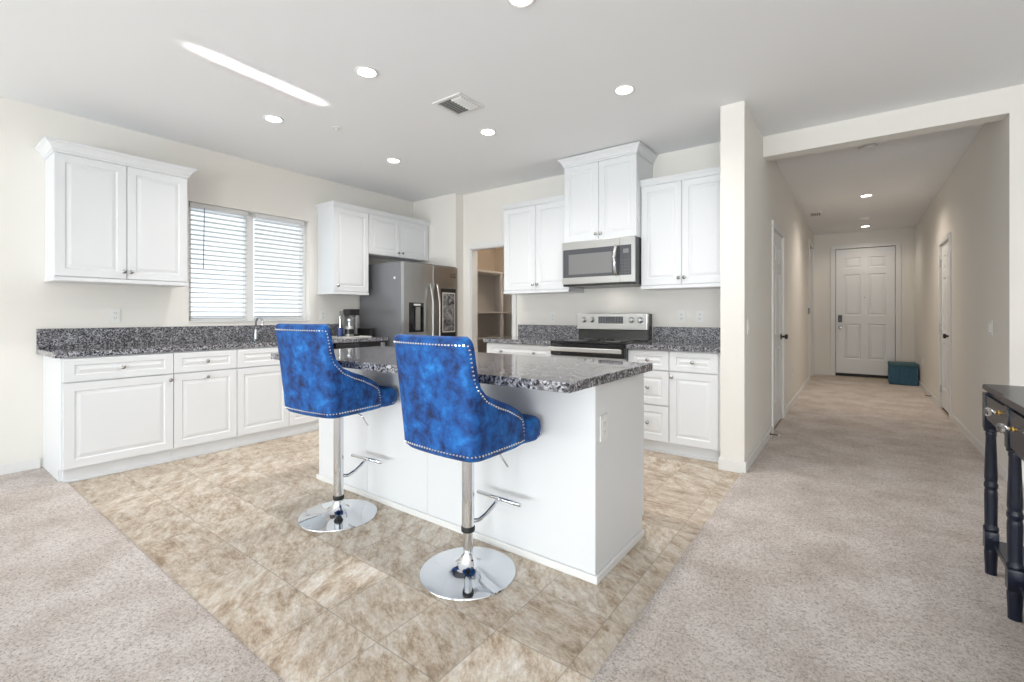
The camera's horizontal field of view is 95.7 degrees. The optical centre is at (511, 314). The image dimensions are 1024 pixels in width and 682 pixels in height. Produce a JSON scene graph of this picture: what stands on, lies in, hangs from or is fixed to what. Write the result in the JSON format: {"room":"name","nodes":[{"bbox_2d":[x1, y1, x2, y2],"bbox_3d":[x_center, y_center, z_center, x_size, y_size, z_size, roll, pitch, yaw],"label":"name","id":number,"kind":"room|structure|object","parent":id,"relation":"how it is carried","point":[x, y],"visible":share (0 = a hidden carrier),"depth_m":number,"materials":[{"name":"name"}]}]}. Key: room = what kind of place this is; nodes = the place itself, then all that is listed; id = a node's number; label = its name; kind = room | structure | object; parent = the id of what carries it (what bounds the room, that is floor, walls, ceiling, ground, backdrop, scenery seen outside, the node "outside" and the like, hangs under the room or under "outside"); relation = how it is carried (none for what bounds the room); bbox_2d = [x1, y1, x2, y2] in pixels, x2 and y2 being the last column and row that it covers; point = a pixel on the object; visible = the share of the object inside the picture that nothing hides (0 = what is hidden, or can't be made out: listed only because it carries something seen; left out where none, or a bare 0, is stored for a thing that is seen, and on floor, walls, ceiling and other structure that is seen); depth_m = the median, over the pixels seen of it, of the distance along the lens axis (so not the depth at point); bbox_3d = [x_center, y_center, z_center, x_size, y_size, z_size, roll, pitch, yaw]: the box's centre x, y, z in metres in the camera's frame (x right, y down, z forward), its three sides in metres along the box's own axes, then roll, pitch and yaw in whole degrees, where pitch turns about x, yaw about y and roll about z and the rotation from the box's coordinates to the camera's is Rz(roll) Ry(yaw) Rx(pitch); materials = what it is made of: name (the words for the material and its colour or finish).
{"room":"kitchen","nodes":[
{"label":"kitchen","id":0,"kind":"room"},
{"bbox_2d":[0,97,494,467],"bbox_3d":[-3.706,-0.205,3.457,0.170,2.750,11.450,0,0,36],"label":"wall","id":1,"kind":"structure","parent":0,"point":[28,303],"depth_m":3.71,"materials":[{"name":"white paint"}]},
{"bbox_2d":[0,458,40,474],"bbox_3d":[-5.269,1.127,1.223,0.013,0.085,5.700,0,0,36],"label":"baseboard","id":2,"kind":"structure","parent":1,"relation":"attached to","point":[15,467],"depth_m":3.43,"materials":[{"name":"white"}]},
{"bbox_2d":[110,309,119,322],"bbox_3d":[-3.313,0.005,3.871,0.008,0.115,0.070,0,0,36],"label":"wall outlet","id":3,"kind":"object","parent":1,"relation":"attached to","point":[114,313],"visible":1,"depth_m":3.87,"materials":[{"name":"white plastic"}]},
{"bbox_2d":[34,136,196,286],"bbox_3d":[-3.163,-0.756,3.757,0.384,1.013,0.941,0,0,36],"label":"upper cabinet","id":4,"kind":"object","parent":1,"relation":"attached to","point":[112,217],"visible":1,"depth_m":3.60,"materials":[{"name":"white wood"}]},
{"bbox_2d":[36,324,338,348],"bbox_3d":[-2.753,0.180,4.616,0.021,0.150,2.792,0,0,36],"label":"backsplash","id":5,"kind":"structure","parent":1,"relation":"attached to","point":[63,337],"depth_m":4.03,"materials":[{"name":"stone"}]},
{"bbox_2d":[189,208,309,321],"bbox_3d":[-2.699,-0.495,4.817,0.152,1.130,1.185,0,0,36],"label":"window","id":6,"kind":"structure","parent":1,"relation":"in","point":[249,293],"depth_m":4.81,"materials":[{"name":"white plastic"}]},
{"bbox_2d":[189,202,247,320],"bbox_3d":[-2.866,-0.502,4.549,0.060,1.112,0.515,0,0,36],"label":"window blind","id":7,"kind":"object","parent":6,"relation":"attached to","point":[194,205],"visible":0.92,"depth_m":4.53,"materials":[{"name":"white plastic"}]},
{"bbox_2d":[253,213,303,319],"bbox_3d":[-2.518,-0.502,5.028,0.050,1.112,0.530,0,0,36],"label":"window blind","id":8,"kind":"object","parent":6,"relation":"attached to","point":[257,216],"visible":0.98,"depth_m":5.01,"materials":[{"name":"white plastic"}]},
{"bbox_2d":[320,310,325,319],"bbox_3d":[-2.196,0.005,5.381,0.008,0.115,0.070,0,0,36],"label":"wall outlet","id":9,"kind":"object","parent":1,"relation":"attached to","point":[322,312],"visible":1,"depth_m":5.38,"materials":[{"name":"white plastic"}]},
{"bbox_2d":[315,200,369,295],"bbox_3d":[-1.965,-0.748,5.397,0.360,1.025,0.483,0,0,36],"label":"upper cabinet","id":10,"kind":"object","parent":1,"relation":"attached to","point":[342,227],"visible":1,"depth_m":5.27,"materials":[{"name":"white wood"}]},
{"bbox_2d":[368,209,430,261],"bbox_3d":[-1.531,-0.995,5.984,0.360,0.530,0.976,0,0,36],"label":"upper cabinet","id":11,"kind":"object","parent":1,"relation":"attached to","point":[391,236],"visible":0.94,"depth_m":5.86,"materials":[{"name":"white wood"}]},
{"bbox_2d":[495,248,503,271],"bbox_3d":[0.371,-0.205,6.530,2.770,2.750,1.660,0,0,36],"label":"wall","id":12,"kind":"structure","parent":0,"point":[499,252],"depth_m":7.87,"materials":[{"name":"beige paint"}]},
{"bbox_2d":[69,374,948,681],"bbox_3d":[1.098,1.230,2.888,8.870,0.120,16.550,0,0,36],"label":"floor","id":13,"kind":"structure","parent":0,"point":[350,605],"depth_m":2.09,"materials":[{"name":"tile"}]},
{"bbox_2d":[43,352,172,482],"bbox_3d":[-3.119,0.733,3.601,0.640,0.874,0.650,0,0,36],"label":"base cabinet","id":14,"kind":"object","parent":13,"relation":"on","point":[103,415],"visible":0.96,"depth_m":3.39,"materials":[{"name":"white wood"}]},
{"bbox_2d":[36,324,387,358],"bbox_3d":[-2.516,0.200,4.441,0.611,0.190,2.792,0,0,36],"label":"countertop","id":15,"kind":"structure","parent":14,"relation":"on","point":[63,342],"depth_m":3.94,"materials":[{"name":"stone"}]},
{"bbox_2d":[253,317,263,339],"bbox_3d":[-2.556,0.135,4.670,0.102,0.241,0.176,0,0,-26],"label":"kitchen faucet","id":16,"kind":"object","parent":15,"relation":"on","point":[256,331],"visible":0.98,"depth_m":4.69,"materials":[{"name":"silver metal"}]},
{"bbox_2d":[332,335,371,337],"bbox_3d":[-1.873,0.249,5.329,0.330,0.012,0.380,0,0,36],"label":"serving tray","id":17,"kind":"object","parent":15,"relation":"on","point":[360,335],"visible":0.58,"depth_m":5.24,"materials":[{"name":"white"}]},
{"bbox_2d":[337,328,342,336],"bbox_3d":[-1.929,0.193,5.195,0.068,0.100,0.068,0,0,36],"label":"mug","id":18,"kind":"object","parent":17,"relation":"on","point":[339,330],"visible":1,"depth_m":5.17,"materials":[{"name":"blue ceramic"}]},
{"bbox_2d":[345,318,353,336],"bbox_3d":[-1.827,0.140,5.207,0.095,0.205,0.095,0,0,36],"label":"glass jar","id":19,"kind":"object","parent":17,"relation":"on","point":[349,330],"visible":1,"depth_m":5.17,"materials":[{"name":"glass"}]},
{"bbox_2d":[340,309,359,335],"bbox_3d":[-1.877,0.087,5.391,0.210,0.310,0.155,0,0,36],"label":"coffee machine","id":20,"kind":"object","parent":17,"relation":"on","point":[345,314],"visible":0.75,"depth_m":5.36,"materials":[{"name":"silver metal"}]},
{"bbox_2d":[357,328,374,336],"bbox_3d":[-1.746,0.205,5.543,0.260,0.100,0.085,0,0,36],"label":"toaster","id":21,"kind":"object","parent":15,"relation":"on","point":[362,331],"visible":0.81,"depth_m":5.48,"materials":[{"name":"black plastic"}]},
{"bbox_2d":[172,349,236,460],"bbox_3d":[-2.785,0.733,4.052,0.640,0.874,0.470,0,0,36],"label":"base cabinet","id":22,"kind":"object","parent":13,"relation":"on","point":[204,381],"visible":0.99,"depth_m":3.87,"materials":[{"name":"white wood"}]},
{"bbox_2d":[235,346,318,446],"bbox_3d":[-2.369,0.733,4.616,0.640,0.874,0.930,0,0,36],"label":"base cabinet","id":23,"kind":"object","parent":13,"relation":"on","point":[262,415],"visible":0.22,"depth_m":4.25,"materials":[{"name":"white wood"}]},
{"bbox_2d":[275,323,397,532],"bbox_3d":[-1.006,0.608,2.667,0.500,1.123,0.574,0,0,32],"label":"bar stool","id":24,"kind":"object","parent":13,"relation":"on","point":[314,383],"visible":1,"depth_m":2.49,"materials":[{"name":"blue fabric"}]},
{"bbox_2d":[378,385,396,407],"bbox_3d":[-0.976,0.479,2.683,0.443,0.108,0.496,0,0,32],"label":"seat cushion","id":25,"kind":"object","parent":24,"relation":"on","point":[387,396],"depth_m":2.68,"materials":[{"name":"blue fabric"}]},
{"bbox_2d":[333,341,384,348],"bbox_3d":[-1.879,0.725,5.258,0.605,0.850,0.620,0,0,36],"label":"dishwasher","id":26,"kind":"object","parent":13,"relation":"on","point":[369,343],"visible":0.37,"depth_m":5.06,"materials":[{"name":"black plastic"}]},
{"bbox_2d":[360,261,456,346],"bbox_3d":[-1.264,0.267,5.840,0.901,1.767,0.887,0,0,36],"label":"refrigerator","id":27,"kind":"object","parent":13,"relation":"on","point":[409,303],"visible":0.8,"depth_m":5.50,"materials":[{"name":"grey metal"}]},
{"bbox_2d":[441,288,455,335],"bbox_3d":[-0.798,0.020,5.833,0.008,0.700,0.260,0,0,36],"label":"picture frame","id":28,"kind":"object","parent":27,"relation":"attached to","point":[448,296],"visible":0.72,"depth_m":5.83,"materials":[{"name":"black plastic"}]},
{"bbox_2d":[443,293,454,330],"bbox_3d":[-0.793,-0.033,5.833,0.001,0.471,0.201,0,0,36],"label":"print","id":29,"kind":"object","parent":28,"relation":"attached to","point":[448,298],"depth_m":5.83},
{"bbox_2d":[393,334,541,600],"bbox_3d":[-0.198,0.625,2.069,0.500,1.088,0.574,0,0,38],"label":"bar stool","id":30,"kind":"object","parent":13,"relation":"on","point":[446,412],"visible":1,"depth_m":1.90,"materials":[{"name":"blue fabric"}]},
{"bbox_2d":[521,413,540,443],"bbox_3d":[-0.166,0.514,2.081,0.443,0.108,0.496,0,0,38],"label":"seat cushion","id":31,"kind":"object","parent":30,"relation":"on","point":[530,424],"depth_m":2.05,"materials":[{"name":"blue fabric"}]},
{"bbox_2d":[316,367,643,584],"bbox_3d":[-0.339,0.733,2.897,2.197,0.874,0.594,0,0,36],"label":"kitchen island","id":32,"kind":"object","parent":13,"relation":"on","point":[581,496],"visible":0.76,"depth_m":2.28,"materials":[{"name":"white wood"}]},
{"bbox_2d":[271,346,652,392],"bbox_3d":[-0.430,0.275,2.776,2.267,0.040,0.898,0,0,36],"label":"island countertop","id":33,"kind":"structure","parent":32,"relation":"on","point":[545,373],"depth_m":2.30,"materials":[{"name":"stone"}]},
{"bbox_2d":[600,414,606,441],"bbox_3d":[0.413,0.506,2.083,0.008,0.115,0.070,0,0,36],"label":"wall outlet","id":34,"kind":"object","parent":32,"relation":"attached to","point":[603,419],"visible":1,"depth_m":2.07,"materials":[{"name":"white plastic"}]},
{"bbox_2d":[477,269,511,352],"bbox_3d":[0.425,0.245,6.754,2.549,1.850,1.025,0,0,36],"label":"pantry shelves","id":35,"kind":"object","parent":13,"relation":"on","point":[494,308],"visible":0.23,"depth_m":7.71,"materials":[{"name":"grey wood"}]},
{"bbox_2d":[0,379,1023,681],"bbox_3d":[0.800,1.163,2.486,8.270,0.013,14.950,0,0,36],"label":"floor","id":36,"kind":"structure","parent":13,"relation":"on","point":[850,548],"depth_m":2.00,"materials":[{"name":"beige carpet"}]},
{"bbox_2d":[982,384,1023,622],"bbox_3d":[1.842,0.735,1.421,0.428,0.844,1.475,0,0,36],"label":"console table","id":37,"kind":"object","parent":36,"relation":"on","point":[1002,405],"visible":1,"depth_m":1.77,"materials":[{"name":"black paint"}]},
{"bbox_2d":[993,541,1023,597],"bbox_3d":[1.851,1.014,1.414,0.315,0.023,1.395,0,0,36],"label":"shelf","id":38,"kind":"object","parent":37,"relation":"attached to","point":[1016,583],"depth_m":1.89,"materials":[{"name":"black paint"}]},
{"bbox_2d":[487,342,551,356],"bbox_3d":[0.244,0.733,5.030,0.839,0.874,0.680,0,0,36],"label":"base cabinet","id":39,"kind":"object","parent":13,"relation":"on","point":[502,348],"visible":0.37,"depth_m":4.78,"materials":[{"name":"white wood"}]},
{"bbox_2d":[483,325,578,344],"bbox_3d":[0.233,0.205,5.042,0.869,0.180,0.674,0,0,36],"label":"countertop","id":40,"kind":"structure","parent":39,"relation":"on","point":[527,334],"depth_m":5.18,"materials":[{"name":"stone"}]},
{"bbox_2d":[548,313,651,361],"bbox_3d":[0.861,0.562,4.510,0.764,1.155,0.745,0,0,36],"label":"range","id":41,"kind":"object","parent":13,"relation":"on","point":[610,331],"visible":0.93,"depth_m":4.52,"materials":[{"name":"grey metal"}]},
{"bbox_2d":[548,346,622,353],"bbox_3d":[0.657,0.319,4.235,0.738,0.042,0.061,0,0,36],"label":"handle","id":42,"kind":"object","parent":41,"relation":"in","point":[554,349],"depth_m":4.21,"materials":[{"name":"silver metal"}]},
{"bbox_2d":[551,355,625,360],"bbox_3d":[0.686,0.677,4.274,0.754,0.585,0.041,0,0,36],"label":"oven","id":43,"kind":"object","parent":41,"relation":"in","point":[598,357],"depth_m":4.20,"materials":[{"name":"silver metal"}]},
{"bbox_2d":[551,338,647,344],"bbox_3d":[0.847,0.255,4.492,0.764,0.021,0.560,0,0,36],"label":"cooktop","id":44,"kind":"object","parent":41,"relation":"in","point":[575,341],"depth_m":4.42,"materials":[{"name":"grey"}]},
{"bbox_2d":[628,349,670,453],"bbox_3d":[1.346,0.733,4.215,0.358,0.874,0.680,0,0,36],"label":"base cabinet","id":45,"kind":"object","parent":13,"relation":"on","point":[656,381],"visible":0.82,"depth_m":3.93,"materials":[{"name":"white wood"}]},
{"bbox_2d":[669,351,719,462],"bbox_3d":[1.661,0.733,3.982,0.422,0.874,0.680,0,0,36],"label":"base cabinet","id":46,"kind":"object","parent":13,"relation":"on","point":[694,377],"visible":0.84,"depth_m":3.74,"materials":[{"name":"white wood"}]},
{"bbox_2d":[627,327,719,352],"bbox_3d":[1.518,0.205,4.091,0.782,0.180,0.674,0,0,36],"label":"countertop","id":47,"kind":"structure","parent":46,"relation":"on","point":[690,339],"depth_m":4.27,"materials":[{"name":"stone"}]},
{"bbox_2d":[888,361,918,385],"bbox_3d":[6.633,0.985,7.874,0.382,0.360,0.382,0,0,36],"label":"storage ottoman","id":48,"kind":"object","parent":13,"relation":"on","point":[900,373],"visible":1,"depth_m":7.74,"materials":[{"name":"blue fabric"}]},
{"bbox_2d":[0,0,1023,234],"bbox_3d":[1.098,-1.640,2.888,8.870,0.120,16.550,0,0,36],"label":"ceiling","id":49,"kind":"structure","parent":0,"point":[206,74],"depth_m":3.08,"materials":[{"name":"white paint"}]},
{"bbox_2d":[263,115,283,122],"bbox_3d":[-1.918,-1.576,3.733,0.150,0.008,0.150,0,0,36],"label":"recessed light","id":50,"kind":"object","parent":49,"relation":"in","point":[271,118],"visible":1,"depth_m":3.73,"materials":[{"name":"white"}]},
{"bbox_2d":[332,126,341,130],"bbox_3d":[-1.480,-1.569,3.918,0.080,0.020,0.080,0,0,36],"label":"sprinkler","id":51,"kind":"object","parent":49,"relation":"attached to","point":[336,128],"visible":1,"depth_m":3.91,"materials":[{"name":"white plastic"}]},
{"bbox_2d":[354,66,378,77],"bbox_3d":[-0.945,-1.576,3.012,0.150,0.008,0.150,0,0,36],"label":"recessed light","id":52,"kind":"object","parent":49,"relation":"in","point":[362,71],"visible":1,"depth_m":3.01,"materials":[{"name":"white"}]},
{"bbox_2d":[386,158,400,162],"bbox_3d":[-1.209,-1.576,4.738,0.150,0.008,0.150,0,0,36],"label":"recessed light","id":53,"kind":"object","parent":49,"relation":"in","point":[391,160],"visible":1,"depth_m":4.72,"materials":[{"name":"white plastic"}]},
{"bbox_2d":[432,92,484,116],"bbox_3d":[-0.399,-1.572,3.479,0.280,0.016,0.280,0,0,36],"label":"ceiling vent","id":54,"kind":"object","parent":49,"relation":"in","point":[458,104],"visible":1,"depth_m":3.47,"materials":[{"name":"white metal"}]},
{"bbox_2d":[479,128,496,135],"bbox_3d":[-0.208,-1.576,3.997,0.150,0.008,0.150,0,0,36],"label":"recessed light","id":55,"kind":"object","parent":49,"relation":"in","point":[487,131],"visible":1,"depth_m":3.99,"materials":[{"name":"white plastic"}]},
{"bbox_2d":[506,0,534,7],"bbox_3d":[0.045,-1.576,2.305,0.150,0.008,0.150,0,0,36],"label":"recessed light","id":56,"kind":"object","parent":49,"relation":"in","point":[514,3],"visible":1,"depth_m":2.34,"materials":[{"name":"white plastic"}]},
{"bbox_2d":[613,84,634,94],"bbox_3d":[0.786,-1.576,3.249,0.150,0.008,0.150,0,0,36],"label":"recessed light","id":57,"kind":"object","parent":49,"relation":"in","point":[626,89],"visible":1,"depth_m":3.24,"materials":[{"name":"white plastic"}]},
{"bbox_2d":[809,212,821,216],"bbox_3d":[4.750,-1.575,7.246,0.160,0.009,0.300,0,0,36],"label":"ceiling vent","id":58,"kind":"object","parent":49,"relation":"in","point":[813,213],"visible":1,"depth_m":7.25,"materials":[{"name":"white metal"}]},
{"bbox_2d":[859,194,872,196],"bbox_3d":[4.681,-1.576,6.127,0.150,0.008,0.150,0,0,36],"label":"recessed light","id":59,"kind":"object","parent":49,"relation":"in","point":[865,195],"visible":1,"depth_m":6.11,"materials":[{"name":"white plastic"}]},
{"bbox_2d":[859,143,877,151],"bbox_3d":[3.333,-1.562,4.338,0.140,0.035,0.140,0,0,36],"label":"smoke detector","id":60,"kind":"object","parent":49,"relation":"attached to","point":[868,147],"visible":0.99,"depth_m":4.31,"materials":[{"name":"white plastic"}]},
{"bbox_2d":[413,142,719,340],"bbox_3d":[0.358,-0.205,5.351,4.150,2.750,0.250,0,0,36],"label":"wall","id":61,"kind":"structure","parent":0,"point":[458,221],"depth_m":5.37,"materials":[{"name":"white paint"}]},
{"bbox_2d":[467,240,515,351],"bbox_3d":[-0.233,0.126,5.865,0.786,2.088,0.126,0,0,36],"label":"trim","id":62,"kind":"structure","parent":61,"relation":"attached to","point":[472,249],"depth_m":6.02,"materials":[{"name":"white wood"}]},
{"bbox_2d":[500,194,583,294],"bbox_3d":[0.326,-0.745,5.169,0.876,1.010,0.360,0,0,36],"label":"upper cabinet","id":63,"kind":"object","parent":61,"relation":"attached to","point":[534,230],"visible":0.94,"depth_m":5.04,"materials":[{"name":"white wood"}]},
{"bbox_2d":[518,325,578,337],"bbox_3d":[0.428,0.185,5.304,0.869,0.140,0.021,0,0,36],"label":"backsplash","id":64,"kind":"structure","parent":61,"relation":"attached to","point":[556,331],"depth_m":5.29,"materials":[{"name":"stone"}]},
{"bbox_2d":[550,313,554,322],"bbox_3d":[0.464,0.030,5.286,0.070,0.115,0.008,0,0,36],"label":"wall outlet","id":65,"kind":"object","parent":61,"relation":"attached to","point":[552,315],"visible":1,"depth_m":5.28,"materials":[{"name":"white plastic"}]},
{"bbox_2d":[558,141,657,242],"bbox_3d":[0.949,-1.147,4.633,0.860,0.845,0.479,0,0,36],"label":"upper cabinet","id":66,"kind":"object","parent":61,"relation":"attached to","point":[603,188],"visible":0.97,"depth_m":4.45,"materials":[{"name":"white wood"}]},
{"bbox_2d":[562,236,641,288],"bbox_3d":[0.930,-0.503,4.607,0.756,0.438,0.543,0,0,36],"label":"microwave","id":67,"kind":"object","parent":66,"relation":"attached to","point":[611,262],"visible":0.98,"depth_m":4.42,"materials":[{"name":"silver metal"}]},
{"bbox_2d":[640,166,719,290],"bbox_3d":[1.609,-0.745,4.219,0.790,1.010,0.360,0,0,36],"label":"upper cabinet","id":68,"kind":"object","parent":61,"relation":"attached to","point":[680,213],"visible":0.87,"depth_m":4.12,"materials":[{"name":"white wood"}]},
{"bbox_2d":[678,311,684,322],"bbox_3d":[1.620,0.015,4.431,0.070,0.115,0.008,0,0,36],"label":"wall outlet","id":69,"kind":"object","parent":61,"relation":"attached to","point":[681,314],"visible":1,"depth_m":4.43,"materials":[{"name":"white plastic"}]},
{"bbox_2d":[653,327,719,342],"bbox_3d":[1.712,0.185,4.354,0.782,0.140,0.021,0,0,36],"label":"backsplash","id":70,"kind":"structure","parent":61,"relation":"attached to","point":[675,334],"depth_m":4.38,"materials":[{"name":"stone"}]},
{"bbox_2d":[696,310,703,322],"bbox_3d":[1.755,0.015,4.331,0.070,0.115,0.008,0,0,36],"label":"wall outlet","id":71,"kind":"object","parent":61,"relation":"attached to","point":[699,313],"visible":1,"depth_m":4.33,"materials":[{"name":"white plastic"}]},
{"bbox_2d":[720,101,813,461],"bbox_3d":[3.783,-0.205,6.354,0.165,2.750,7.185,0,0,36],"label":"wall","id":72,"kind":"structure","parent":0,"point":[754,192],"depth_m":3.62,"materials":[{"name":"white paint"}]},
{"bbox_2d":[718,457,745,473],"bbox_3d":[1.682,1.127,3.514,0.191,0.085,0.148,0,0,36],"label":"baseboard","id":73,"kind":"structure","parent":72,"relation":"attached to","point":[723,464],"depth_m":3.46,"materials":[{"name":"white"}]},
{"bbox_2d":[745,377,809,471],"bbox_3d":[3.480,1.127,5.795,0.013,0.085,5.927,0,0,36],"label":"baseboard","id":74,"kind":"structure","parent":72,"relation":"attached to","point":[762,443],"depth_m":4.18,"materials":[{"name":"white wood"}]},
{"bbox_2d":[772,220,787,433],"bbox_3d":[2.813,0.121,4.891,0.105,2.098,0.926,0,0,36],"label":"door","id":75,"kind":"structure","parent":72,"relation":"in","point":[777,336],"depth_m":4.98,"materials":[{"name":"white wood"}]},
{"bbox_2d":[809,239,813,376],"bbox_3d":[5.470,-0.085,8.622,0.181,2.510,1.010,0,0,36],"label":"trim","id":76,"kind":"structure","parent":72,"relation":"attached to","point":[811,251],"depth_m":8.92,"materials":[{"name":"white wood"}]},
{"bbox_2d":[814,227,914,374],"bbox_3d":[6.999,-0.205,8.537,5.800,2.750,0.150,0,0,36],"label":"wall","id":77,"kind":"structure","parent":0,"point":[823,243],"depth_m":8.90,"materials":[{"name":"white paint"}]},
{"bbox_2d":[814,370,829,374],"bbox_3d":[6.590,1.127,8.737,1.515,0.085,0.013,0,0,36],"label":"baseboard","id":78,"kind":"structure","parent":77,"relation":"attached to","point":[822,372],"depth_m":9.10,"materials":[{"name":"white wood"}]},
{"bbox_2d":[831,241,900,378],"bbox_3d":[6.656,-0.087,8.754,1.050,2.515,0.206,0,0,36],"label":"door","id":79,"kind":"structure","parent":77,"relation":"in","point":[866,310],"depth_m":8.72,"materials":[{"name":"white painted wood"},{"name":"dark metal"}]},
{"bbox_2d":[915,84,1023,473],"bbox_3d":[6.365,-0.205,4.981,2.590,2.750,6.320,0,0,36],"label":"wall","id":80,"kind":"structure","parent":0,"point":[981,201],"depth_m":4.02,"materials":[{"name":"white paint"}]},
{"bbox_2d":[763,87,1008,160],"bbox_3d":[2.880,-1.490,3.722,1.515,0.180,0.150,0,0,36],"label":"beam","id":81,"kind":"structure","parent":80,"relation":"attached to","point":[993,105],"depth_m":3.60,"materials":[{"name":"white paint"}]},
{"bbox_2d":[938,231,950,418],"bbox_3d":[5.154,0.121,5.486,0.158,2.098,0.886,0,0,36],"label":"door","id":82,"kind":"structure","parent":80,"relation":"in","point":[945,262],"depth_m":5.58,"materials":[{"name":"white wood"}]},
{"bbox_2d":[918,379,1007,480],"bbox_3d":[5.319,1.127,5.755,0.013,0.085,6.320,0,0,36],"label":"baseboard","id":83,"kind":"structure","parent":80,"relation":"attached to","point":[1002,470],"depth_m":4.30,"materials":[{"name":"white"}]},
{"bbox_2d":[988,320,992,334],"bbox_3d":[3.762,0.100,3.648,0.010,0.115,0.115,0,0,36],"label":"wall switch","id":84,"kind":"object","parent":80,"relation":"attached to","point":[990,322],"visible":1,"depth_m":3.63,"materials":[{"name":"white plastic"}]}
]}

